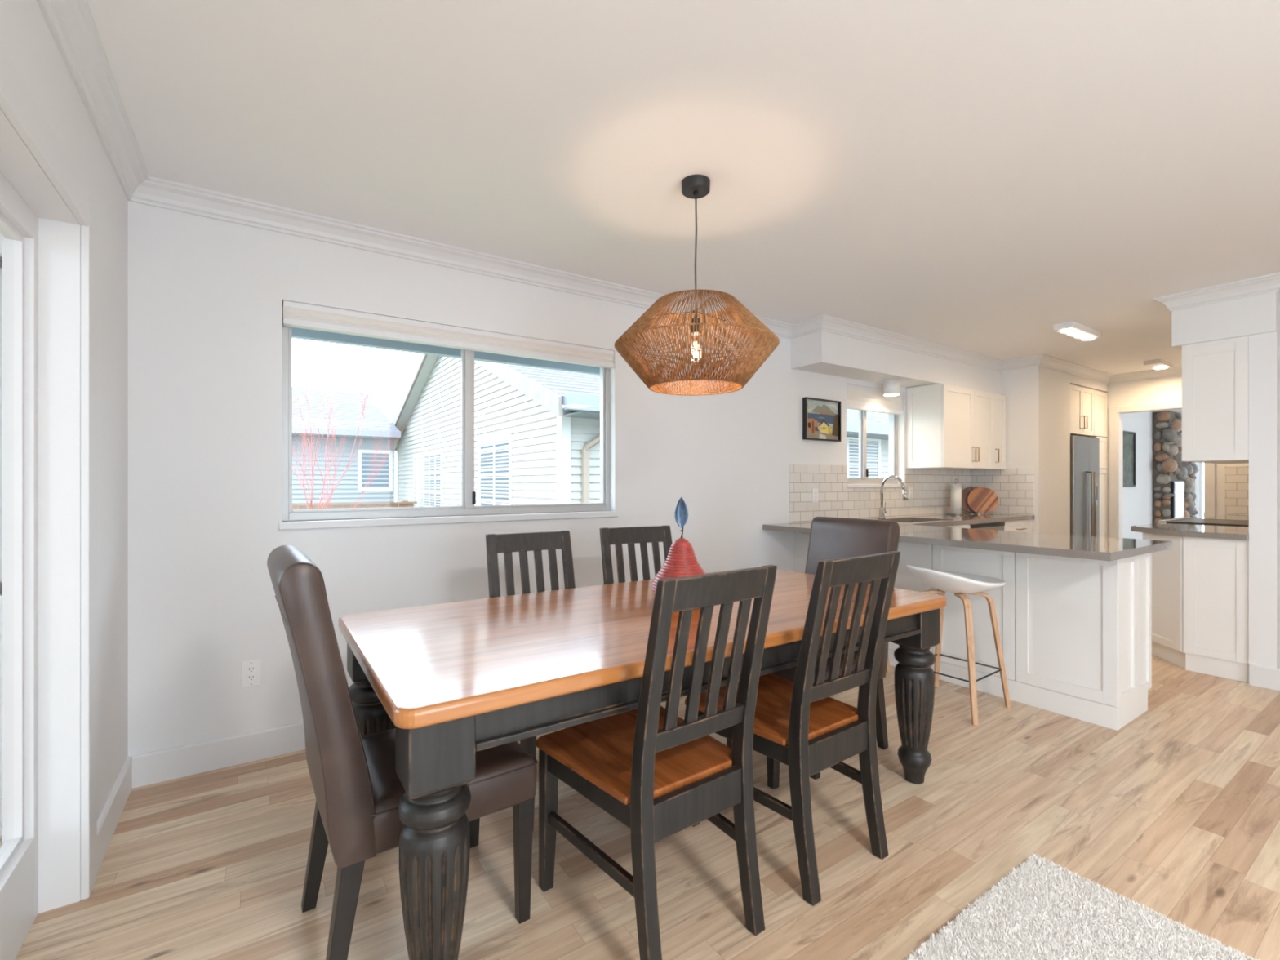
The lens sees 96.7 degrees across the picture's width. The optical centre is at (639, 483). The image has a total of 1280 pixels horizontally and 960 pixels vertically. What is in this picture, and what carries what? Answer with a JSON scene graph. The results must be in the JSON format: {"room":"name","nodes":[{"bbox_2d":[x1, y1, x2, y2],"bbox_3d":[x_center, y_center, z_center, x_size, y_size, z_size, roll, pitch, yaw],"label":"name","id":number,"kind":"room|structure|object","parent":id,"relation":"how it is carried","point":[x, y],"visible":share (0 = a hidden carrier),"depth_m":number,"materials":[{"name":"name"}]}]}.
{"room":"dining room","nodes":[
{"label":"dining room","id":0,"kind":"room"},
{"bbox_2d":[0,232,1,798],"bbox_3d":[-3.202,0.000,1.408,2.662,2.440,0.154,0,0,-34],"label":"wall","id":1,"kind":"structure","parent":0,"point":[0,233],"depth_m":1.98,"materials":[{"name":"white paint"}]},
{"bbox_2d":[0,257,1,604],"bbox_3d":[-2.972,-0.190,1.530,1.820,1.220,0.160,0,0,-34],"label":"window","id":2,"kind":"structure","parent":1,"relation":"in","point":[0,257],"depth_m":2.01,"materials":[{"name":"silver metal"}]},
{"bbox_2d":[0,798,1,835],"bbox_3d":[-3.134,1.157,1.352,2.612,0.126,0.015,0,0,-34],"label":"baseboard","id":3,"kind":"structure","parent":1,"relation":"attached to","point":[0,798],"depth_m":1.97,"materials":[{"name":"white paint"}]},
{"bbox_2d":[0,0,128,913],"bbox_3d":[-0.242,0.000,-0.505,0.110,2.440,6.634,0,0,-34],"label":"door frame","id":4,"kind":"structure","parent":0,"point":[25,34],"depth_m":1.65,"materials":[{"name":"white paint"}]},
{"bbox_2d":[0,171,38,959],"bbox_3d":[-1.217,0.234,0.832,0.062,1.973,1.840,0,0,-34],"label":"door","id":5,"kind":"structure","parent":4,"relation":"in","point":[19,224],"depth_m":1.55,"materials":[{"name":"white paint"}]},
{"bbox_2d":[0,40,97,900],"bbox_3d":[-1.112,0.183,0.903,0.020,2.073,2.040,0,0,-34],"label":"trim","id":6,"kind":"structure","parent":4,"relation":"attached to","point":[17,103],"depth_m":1.67,"materials":[{"name":"white paint"}]},
{"bbox_2d":[97,755,132,873],"bbox_3d":[-1.864,1.157,2.014,0.015,0.126,0.644,0,0,-34],"label":"baseboard","id":7,"kind":"structure","parent":4,"relation":"attached to","point":[108,819],"depth_m":1.98,"materials":[{"name":"white paint"}]},
{"bbox_2d":[128,200,970,756],"bbox_3d":[0.634,0.000,4.171,6.788,2.440,0.158,0,0,-34],"label":"wall","id":8,"kind":"structure","parent":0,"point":[206,295],"depth_m":2.60,"materials":[{"name":"white paint"}]},
{"bbox_2d":[132,720,305,788],"bbox_3d":[-0.403,1.157,3.378,3.933,0.126,0.015,0,0,-34],"label":"baseboard","id":9,"kind":"structure","parent":8,"relation":"attached to","point":[175,762],"depth_m":2.42,"materials":[{"name":"white paint"}]},
{"bbox_2d":[241,658,261,688],"bbox_3d":[-1.710,0.837,2.502,0.070,0.115,0.008,0,0,-34],"label":"wall outlet","id":10,"kind":"object","parent":8,"relation":"attached to","point":[251,669],"visible":1,"depth_m":2.50,"materials":[{"name":"white plastic"}]},
{"bbox_2d":[246,665,256,682],"bbox_3d":[-1.708,0.837,2.499,0.034,0.070,0.002,0,0,-34],"label":"receptacle","id":11,"kind":"object","parent":10,"relation":"attached to","point":[251,669],"depth_m":2.50,"materials":[{"name":"white plastic"}]},
{"bbox_2d":[292,327,599,375],"bbox_3d":[0.139,-0.927,4.268,7.400,0.225,0.556,0,0,-34],"label":"roof eave","id":12,"kind":"object","parent":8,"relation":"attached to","point":[297,333],"depth_m":3.55,"materials":[{"name":"blue"}]},
{"bbox_2d":[282,300,613,368],"bbox_3d":[-0.902,-0.775,3.084,1.752,0.107,0.055,0,0,-34],"label":"window blind","id":13,"kind":"object","parent":8,"relation":"attached to","point":[295,314],"visible":1,"depth_m":2.95,"materials":[{"name":"white plastic"}]},
{"bbox_2d":[279,319,617,529],"bbox_3d":[-0.920,-0.310,3.112,1.786,1.039,0.158,0,0,-34],"label":"window","id":14,"kind":"structure","parent":8,"relation":"attached to","point":[467,512],"depth_m":3.10,"materials":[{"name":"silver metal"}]},
{"bbox_2d":[812,488,817,502],"bbox_3d":[1.417,0.100,4.599,0.070,0.115,0.008,0,0,-34],"label":"wall outlet","id":15,"kind":"object","parent":8,"relation":"attached to","point":[815,491],"visible":1,"depth_m":4.59,"materials":[{"name":"white plastic"}]},
{"bbox_2d":[813,491,817,499],"bbox_3d":[1.419,0.100,4.596,0.034,0.070,0.002,0,0,-34],"label":"receptacle","id":16,"kind":"object","parent":15,"relation":"attached to","point":[815,492],"depth_m":4.59,"materials":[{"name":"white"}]},
{"bbox_2d":[802,396,840,441],"bbox_3d":[1.487,-0.515,4.639,0.440,0.335,0.035,0,0,-34],"label":"framed painting","id":17,"kind":"object","parent":8,"relation":"attached to","point":[821,418],"visible":1,"depth_m":4.63,"materials":[{"name":"black paper"}]},
{"bbox_2d":[846,383,903,414],"bbox_3d":[2.099,-0.746,5.106,0.849,0.207,0.055,0,0,-34],"label":"window blind","id":18,"kind":"object","parent":8,"relation":"attached to","point":[859,397],"visible":0.75,"depth_m":5.06,"materials":[{"name":"white fabric"}]},
{"bbox_2d":[846,410,906,488],"bbox_3d":[2.081,-0.406,5.134,0.883,0.889,0.158,0,0,-34],"label":"window","id":19,"kind":"structure","parent":8,"relation":"attached to","point":[862,482],"depth_m":5.13,"materials":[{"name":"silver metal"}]},
{"bbox_2d":[908,486,913,498],"bbox_3d":[2.558,0.090,5.367,0.070,0.115,0.008,0,0,-34],"label":"wall outlet","id":20,"kind":"object","parent":8,"relation":"attached to","point":[910,488],"visible":1,"depth_m":5.36,"materials":[{"name":"white plastic"}]},
{"bbox_2d":[906,382,1005,470],"bbox_3d":[3.098,-0.516,5.512,1.181,0.752,0.385,0,0,-34],"label":"upper cabinet","id":21,"kind":"object","parent":8,"relation":"attached to","point":[949,427],"visible":1,"depth_m":5.27,"materials":[{"name":"white paint"}]},
{"bbox_2d":[0,653,1279,959],"bbox_3d":[5.434,1.280,3.299,19.300,0.120,7.200,0,0,-34],"label":"floor","id":22,"kind":"structure","parent":0,"point":[1175,811],"depth_m":1.88,"materials":[{"name":"brown wood"}]},
{"bbox_2d":[266,545,537,959],"bbox_3d":[-0.666,0.697,1.599,0.624,1.046,0.459,0,0,-36],"label":"chair","id":23,"kind":"object","parent":22,"relation":"on","point":[358,790],"visible":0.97,"depth_m":1.33,"materials":[{"name":"brown leather"}]},
{"bbox_2d":[485,529,575,831],"bbox_3d":[-0.350,0.720,2.320,0.475,1.000,0.594,0,0,-32],"label":"dining chair","id":24,"kind":"object","parent":22,"relation":"on","point":[522,542],"visible":0.32,"depth_m":2.52,"materials":[{"name":"black paint"}]},
{"bbox_2d":[338,566,946,959],"bbox_3d":[0.102,0.840,2.149,2.106,0.760,1.030,0,0,-34],"label":"dining table","id":25,"kind":"object","parent":22,"relation":"on","point":[455,681],"visible":0.66,"depth_m":1.51,"materials":[{"name":"brown wood"}]},
{"bbox_2d":[650,497,705,594],"bbox_3d":[0.157,0.256,2.156,0.231,0.408,0.231,0,0,-30],"label":"pear ornament","id":26,"kind":"object","parent":25,"relation":"on","point":[681,561],"visible":0.62,"depth_m":2.12,"materials":[{"name":"red ceramic"}]},
{"bbox_2d":[535,564,777,959],"bbox_3d":[0.036,0.720,1.640,0.475,1.000,0.594,0,0,-36],"label":"dining chair","id":27,"kind":"object","parent":22,"relation":"on","point":[660,773],"visible":1,"depth_m":1.49,"materials":[{"name":"black paint"}]},
{"bbox_2d":[599,524,732,748],"bbox_3d":[0.106,0.720,2.633,0.475,1.000,0.594,0,0,-27],"label":"dining chair","id":28,"kind":"object","parent":22,"relation":"on","point":[654,535],"visible":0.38,"depth_m":2.84,"materials":[{"name":"black paint"}]},
{"bbox_2d":[684,551,900,906],"bbox_3d":[0.510,0.720,1.956,0.475,1.000,0.594,0,0,-35],"label":"dining chair","id":29,"kind":"object","parent":22,"relation":"on","point":[797,725],"visible":0.93,"depth_m":1.78,"materials":[{"name":"black paint"}]},
{"bbox_2d":[768,516,899,779],"bbox_3d":[0.837,0.697,2.676,0.624,1.046,0.459,0,0,-34],"label":"chair","id":30,"kind":"object","parent":22,"relation":"on","point":[830,538],"visible":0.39,"depth_m":2.71,"materials":[{"name":"brown leather"}]},
{"bbox_2d":[886,657,890,672],"bbox_3d":[1.345,0.838,3.733,0.493,0.767,0.462,0,0,-36],"label":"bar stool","id":31,"kind":"object","parent":22,"relation":"on","point":[888,668],"visible":0.02,"depth_m":3.67,"materials":[{"name":"brown wood"}]},
{"bbox_2d":[903,521,969,528],"bbox_3d":[2.266,0.784,4.807,0.928,0.872,0.625,0,0,-34],"label":"base cabinet","id":32,"kind":"object","parent":22,"relation":"on","point":[967,526],"visible":0.06,"depth_m":4.75,"materials":[{"name":"white paint"}]},
{"bbox_2d":[906,564,1011,725],"bbox_3d":[1.739,0.838,3.148,0.493,0.767,0.462,0,0,-36],"label":"bar stool","id":33,"kind":"object","parent":22,"relation":"on","point":[957,584],"visible":0.95,"depth_m":3.03,"materials":[{"name":"white plastic"}]},
{"bbox_2d":[795,532,1151,730],"bbox_3d":[1.996,0.784,3.780,0.505,0.872,2.027,0,0,-34],"label":"base cabinet","id":34,"kind":"object","parent":22,"relation":"on","point":[1075,633],"visible":0.48,"depth_m":3.05,"materials":[{"name":"white paint"}]},
{"bbox_2d":[763,512,1172,560],"bbox_3d":[2.789,0.329,4.264,3.091,0.037,2.095,0,0,-34],"label":"countertop","id":35,"kind":"structure","parent":34,"relation":"on","point":[932,530],"depth_m":3.18,"materials":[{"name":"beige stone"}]},
{"bbox_2d":[878,475,908,519],"bbox_3d":[2.184,0.120,4.894,0.078,0.380,0.269,0,0,-34],"label":"tap","id":36,"kind":"object","parent":35,"relation":"on","point":[882,509],"visible":1,"depth_m":4.96,"materials":[{"name":"silver metal"}]},
{"bbox_2d":[947,478,964,515],"bbox_3d":[3.107,0.133,5.590,0.150,0.354,0.150,0,0,-34],"label":"paper towel holder","id":37,"kind":"object","parent":35,"relation":"on","point":[956,489],"visible":0.98,"depth_m":5.55,"materials":[{"name":"white paper"}]},
{"bbox_2d":[964,506,994,514],"bbox_3d":[3.399,0.272,5.699,0.250,0.075,0.120,0,0,26],"label":"rack","id":38,"kind":"object","parent":35,"relation":"on","point":[981,507],"visible":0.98,"depth_m":5.65,"materials":[{"name":"silver metal"}]},
{"bbox_2d":[961,486,977,513],"bbox_3d":[3.363,0.169,5.739,0.270,0.270,0.041,0,0,26],"label":"cutting board","id":39,"kind":"object","parent":38,"relation":"on","point":[966,491],"visible":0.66,"depth_m":5.76,"materials":[{"name":"brown wood"}]},
{"bbox_2d":[967,487,998,514],"bbox_3d":[3.409,0.173,5.661,0.266,0.266,0.040,0,0,26],"label":"cutting board","id":40,"kind":"object","parent":38,"relation":"on","point":[985,498],"visible":1,"depth_m":5.65,"materials":[{"name":"brown wood"}]},
{"bbox_2d":[969,521,1004,530],"bbox_3d":[2.905,0.786,5.245,0.600,0.868,0.586,0,0,-34],"label":"dishwasher","id":41,"kind":"object","parent":22,"relation":"on","point":[999,526],"visible":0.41,"depth_m":5.03,"materials":[{"name":"silver metal"}]},
{"bbox_2d":[1001,519,1033,532],"bbox_3d":[3.415,0.784,5.580,0.578,0.872,0.626,0,0,-34],"label":"base cabinet","id":42,"kind":"object","parent":22,"relation":"on","point":[1025,526],"visible":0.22,"depth_m":5.36,"materials":[{"name":"white paint"}]},
{"bbox_2d":[904,853,1257,959],"bbox_3d":[1.189,1.206,0.118,2.079,0.028,2.782,0,0,-34],"label":"rug","id":43,"kind":"object","parent":22,"relation":"on","point":[1042,910],"visible":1,"depth_m":1.53,"materials":[{"name":"beige fabric"}]},
{"bbox_2d":[1070,435,1099,536],"bbox_3d":[4.600,0.361,6.345,0.700,1.718,0.756,0,0,-34],"label":"refrigerator","id":44,"kind":"object","parent":22,"relation":"on","point":[1084,451],"visible":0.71,"depth_m":6.02,"materials":[{"name":"silver metal"}]},
{"bbox_2d":[1088,390,1106,537],"bbox_3d":[4.973,0.095,6.668,0.397,2.250,0.698,0,0,-34],"label":"pantry cabinet","id":45,"kind":"object","parent":22,"relation":"on","point":[1100,397],"visible":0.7,"depth_m":6.42,"materials":[{"name":"white paint"}]},
{"bbox_2d":[1152,410,1199,523],"bbox_3d":[9.428,-0.002,9.996,1.691,2.445,0.315,0,0,-34],"label":"stone fireplace","id":46,"kind":"object","parent":22,"relation":"on","point":[1174,495],"visible":0.54,"depth_m":9.66,"materials":[{"name":"brown"}]},
{"bbox_2d":[1142,532,1248,682],"bbox_3d":[3.937,0.784,3.964,0.920,0.872,0.572,0,0,-34],"label":"base cabinet","id":47,"kind":"object","parent":22,"relation":"on","point":[1200,586],"visible":0.71,"depth_m":3.64,"materials":[{"name":"white paint"}]},
{"bbox_2d":[1131,522,1248,540],"bbox_3d":[3.908,0.329,3.975,0.975,0.037,0.624,0,0,-34],"label":"countertop","id":48,"kind":"structure","parent":47,"relation":"on","point":[1184,530],"depth_m":3.82,"materials":[{"name":"beige stone"}]},
{"bbox_2d":[1158,517,1248,525],"bbox_3d":[4.614,0.757,4.485,0.755,0.925,0.674,0,0,-34],"label":"range","id":49,"kind":"object","parent":22,"relation":"on","point":[1181,520],"visible":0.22,"depth_m":4.52,"materials":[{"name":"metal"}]},
{"bbox_3d":[5.510,0.734,5.038,1.329,0.772,0.596,0,0,-34],"label":"base cabinet","id":50,"kind":"object","parent":22,"relation":"on","visible":0},
{"bbox_2d":[1198,514,1248,519],"bbox_3d":[5.497,0.329,5.046,1.325,0.037,0.624,0,0,-34],"label":"countertop","id":51,"kind":"structure","parent":50,"relation":"on","point":[1233,517],"depth_m":5.20,"materials":[{"name":"beige stone"}]},
{"bbox_2d":[86,0,1279,413],"bbox_3d":[5.434,-1.280,3.299,19.300,0.120,7.200,0,0,-34],"label":"ceiling","id":52,"kind":"structure","parent":0,"point":[982,177],"depth_m":2.01,"materials":[{"name":"white paint"}]},
{"bbox_2d":[614,174,779,395],"bbox_3d":[0.226,-0.802,2.304,0.660,0.836,0.660,0,0,-1],"label":"pendant lamp","id":53,"kind":"object","parent":52,"relation":"hanging from","point":[693,186],"visible":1,"depth_m":2.13,"materials":[{"name":"brown wicker"}]},
{"bbox_2d":[1053,320,1102,341],"bbox_3d":[3.453,-1.192,4.485,0.580,0.057,0.130,0,0,-34],"label":"ceiling light","id":54,"kind":"object","parent":52,"relation":"attached to","point":[1073,329],"visible":1,"depth_m":4.41,"materials":[{"name":"white plastic"}]},
{"bbox_2d":[1143,359,1173,369],"bbox_3d":[5.258,-1.194,5.761,0.440,0.052,0.130,0,0,-34],"label":"ceiling light","id":55,"kind":"object","parent":52,"relation":"attached to","point":[1158,364],"visible":1,"depth_m":5.69,"materials":[{"name":"white plastic"}]},
{"bbox_2d":[791,330,999,394],"bbox_3d":[2.417,-1.059,5.110,2.780,0.322,0.294,0,0,-34],"label":"soffit","id":56,"kind":"structure","parent":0,"point":[821,352],"depth_m":4.66,"materials":[{"name":"white paint"}]},
{"bbox_2d":[883,378,900,395],"bbox_3d":[2.191,-0.833,4.955,0.136,0.131,0.136,0,0,-34],"label":"ceiling spotlight","id":57,"kind":"object","parent":56,"relation":"attached to","point":[891,387],"visible":1,"depth_m":4.90,"materials":[{"name":"white plastic"}]},
{"bbox_2d":[884,393,898,395],"bbox_3d":[2.191,-0.769,4.955,0.120,0.004,0.120,0,0,-34],"label":"diffuser","id":58,"kind":"object","parent":57,"relation":"attached to","point":[885,394],"depth_m":4.93,"materials":[{"name":"beige plastic"}]},
{"bbox_2d":[1000,365,1070,534],"bbox_3d":[4.365,0.000,6.317,1.800,2.440,0.800,0,0,-34],"label":"wall","id":59,"kind":"structure","parent":0,"point":[1037,398],"depth_m":5.64,"materials":[{"name":"white paint"}]},
{"bbox_2d":[970,467,1034,515],"bbox_3d":[3.653,0.080,5.757,0.008,0.460,0.586,0,0,-34],"label":"backsplash","id":60,"kind":"structure","parent":59,"relation":"attached to","point":[1014,487],"depth_m":5.68,"materials":[{"name":"tile"}]},
{"bbox_2d":[1070,384,1093,436],"bbox_3d":[4.548,-0.775,6.361,0.645,0.510,0.732,0,0,-34],"label":"upper cabinet","id":61,"kind":"object","parent":59,"relation":"attached to","point":[1082,399],"visible":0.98,"depth_m":6.08,"materials":[{"name":"white paint"}]},
{"bbox_2d":[1070,374,1107,391],"bbox_3d":[4.699,-1.131,6.494,1.050,0.178,0.720,0,0,-34],"label":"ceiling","id":62,"kind":"structure","parent":0,"point":[1074,380],"depth_m":6.18,"materials":[{"name":"white paint"}]},
{"bbox_2d":[1122,411,1152,539],"bbox_3d":[7.845,0.000,9.180,6.930,2.440,0.100,0,0,-34],"label":"wall","id":63,"kind":"structure","parent":0,"point":[1137,500],"depth_m":9.43,"materials":[{"name":"white paint"}]},
{"bbox_2d":[1122,431,1135,487],"bbox_3d":[7.644,-0.380,8.967,0.900,0.880,0.030,0,0,-34],"label":"framed picture","id":64,"kind":"object","parent":63,"relation":"attached to","point":[1128,437],"visible":0.59,"depth_m":9.07,"materials":[{"name":"grey metal"}]},
{"bbox_2d":[1103,375,1248,537],"bbox_3d":[6.810,0.000,4.407,0.120,2.440,6.900,0,0,-34],"label":"wall","id":65,"kind":"structure","parent":0,"point":[1166,389],"depth_m":6.21,"materials":[{"name":"white paint"}]},
{"bbox_2d":[1109,400,1215,537],"bbox_3d":[5.630,0.178,6.146,0.143,2.083,0.858,0,0,-34],"label":"trim","id":66,"kind":"structure","parent":65,"relation":"attached to","point":[1115,416],"depth_m":6.41,"materials":[{"name":"white paint"}]},
{"bbox_2d":[1224,466,1248,515],"bbox_3d":[6.043,0.070,5.430,0.008,0.480,0.654,0,0,-34],"label":"backsplash","id":67,"kind":"structure","parent":65,"relation":"attached to","point":[1236,477],"depth_m":5.63,"materials":[{"name":"tile"}]},
{"bbox_2d":[1195,462,1199,518],"bbox_3d":[12.599,0.000,8.235,0.100,2.440,6.780,0,0,-34],"label":"wall","id":68,"kind":"structure","parent":0,"point":[1197,481],"depth_m":10.94,"materials":[{"name":"white paint"}]},
{"bbox_2d":[1199,462,1203,517],"bbox_3d":[11.068,-0.055,10.508,0.060,1.850,1.060,0,0,-34],"label":"window","id":69,"kind":"structure","parent":68,"relation":"in","point":[1201,464],"depth_m":10.92,"materials":[{"name":"white plastic"}]},
{"bbox_2d":[1171,291,1276,351],"bbox_3d":[4.891,-1.059,4.400,3.070,0.322,0.461,0,0,-34],"label":"soffit","id":70,"kind":"structure","parent":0,"point":[1254,314],"depth_m":3.52,"materials":[{"name":"white paint"}]},
{"bbox_2d":[1248,292,1279,690],"bbox_3d":[4.995,0.000,4.251,3.065,2.440,0.130,0,0,-34],"label":"wall","id":71,"kind":"structure","parent":0,"point":[1264,348],"depth_m":3.40,"materials":[{"name":"white paint"}]},
{"bbox_2d":[35,0,1279,384],"bbox_3d":[3.319,-1.175,1.895,8.478,0.090,6.634,0,0,-34],"label":"trim","id":72,"kind":"structure","parent":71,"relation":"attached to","point":[71,24],"depth_m":2.72,"materials":[{"name":"white paint"}]},
{"bbox_2d":[1182,335,1248,463],"bbox_3d":[3.991,-0.519,3.835,0.934,0.755,0.299,0,0,-34],"label":"upper cabinet","id":73,"kind":"object","parent":71,"relation":"attached to","point":[1215,373],"visible":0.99,"depth_m":3.57,"materials":[{"name":"white paint"}]},
{"label":"outside","id":74,"kind":"structure","parent":0,"visible":0},
{"bbox_3d":[-5.206,1.720,25.624,70.000,0.100,41.680,0,0,-34],"label":"ground","id":75,"kind":"structure","parent":74,"visible":0},
{"bbox_2d":[292,386,400,509],"bbox_3d":[-12.267,-0.595,12.463,12.180,4.530,5.220,0,0,-34],"label":"house","id":76,"kind":"structure","parent":75,"relation":"on","point":[351,486],"depth_m":13.70,"materials":[{"name":"grey wood"}]},
{"bbox_2d":[292,360,411,509],"bbox_3d":[-4.572,-0.052,7.883,1.655,3.446,2.538,0,0,26],"label":"tree","id":77,"kind":"object","parent":75,"relation":"on","point":[327,501],"visible":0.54,"depth_m":7.83,"materials":[{"name":"red plant"}]},
{"bbox_2d":[292,500,417,509],"bbox_3d":[-7.394,1.015,9.784,6.770,1.310,0.150,0,0,-34],"label":"wooden fence","id":78,"kind":"object","parent":75,"relation":"on","point":[403,504],"visible":0.14,"depth_m":11.02,"materials":[{"name":"brown wood"}]},
{"bbox_2d":[391,353,888,506],"bbox_3d":[1.901,-0.735,15.147,14.320,4.810,11.300,0,0,-34],"label":"house","id":79,"kind":"structure","parent":75,"relation":"on","point":[537,430],"depth_m":9.08,"materials":[{"name":"grey wood"}]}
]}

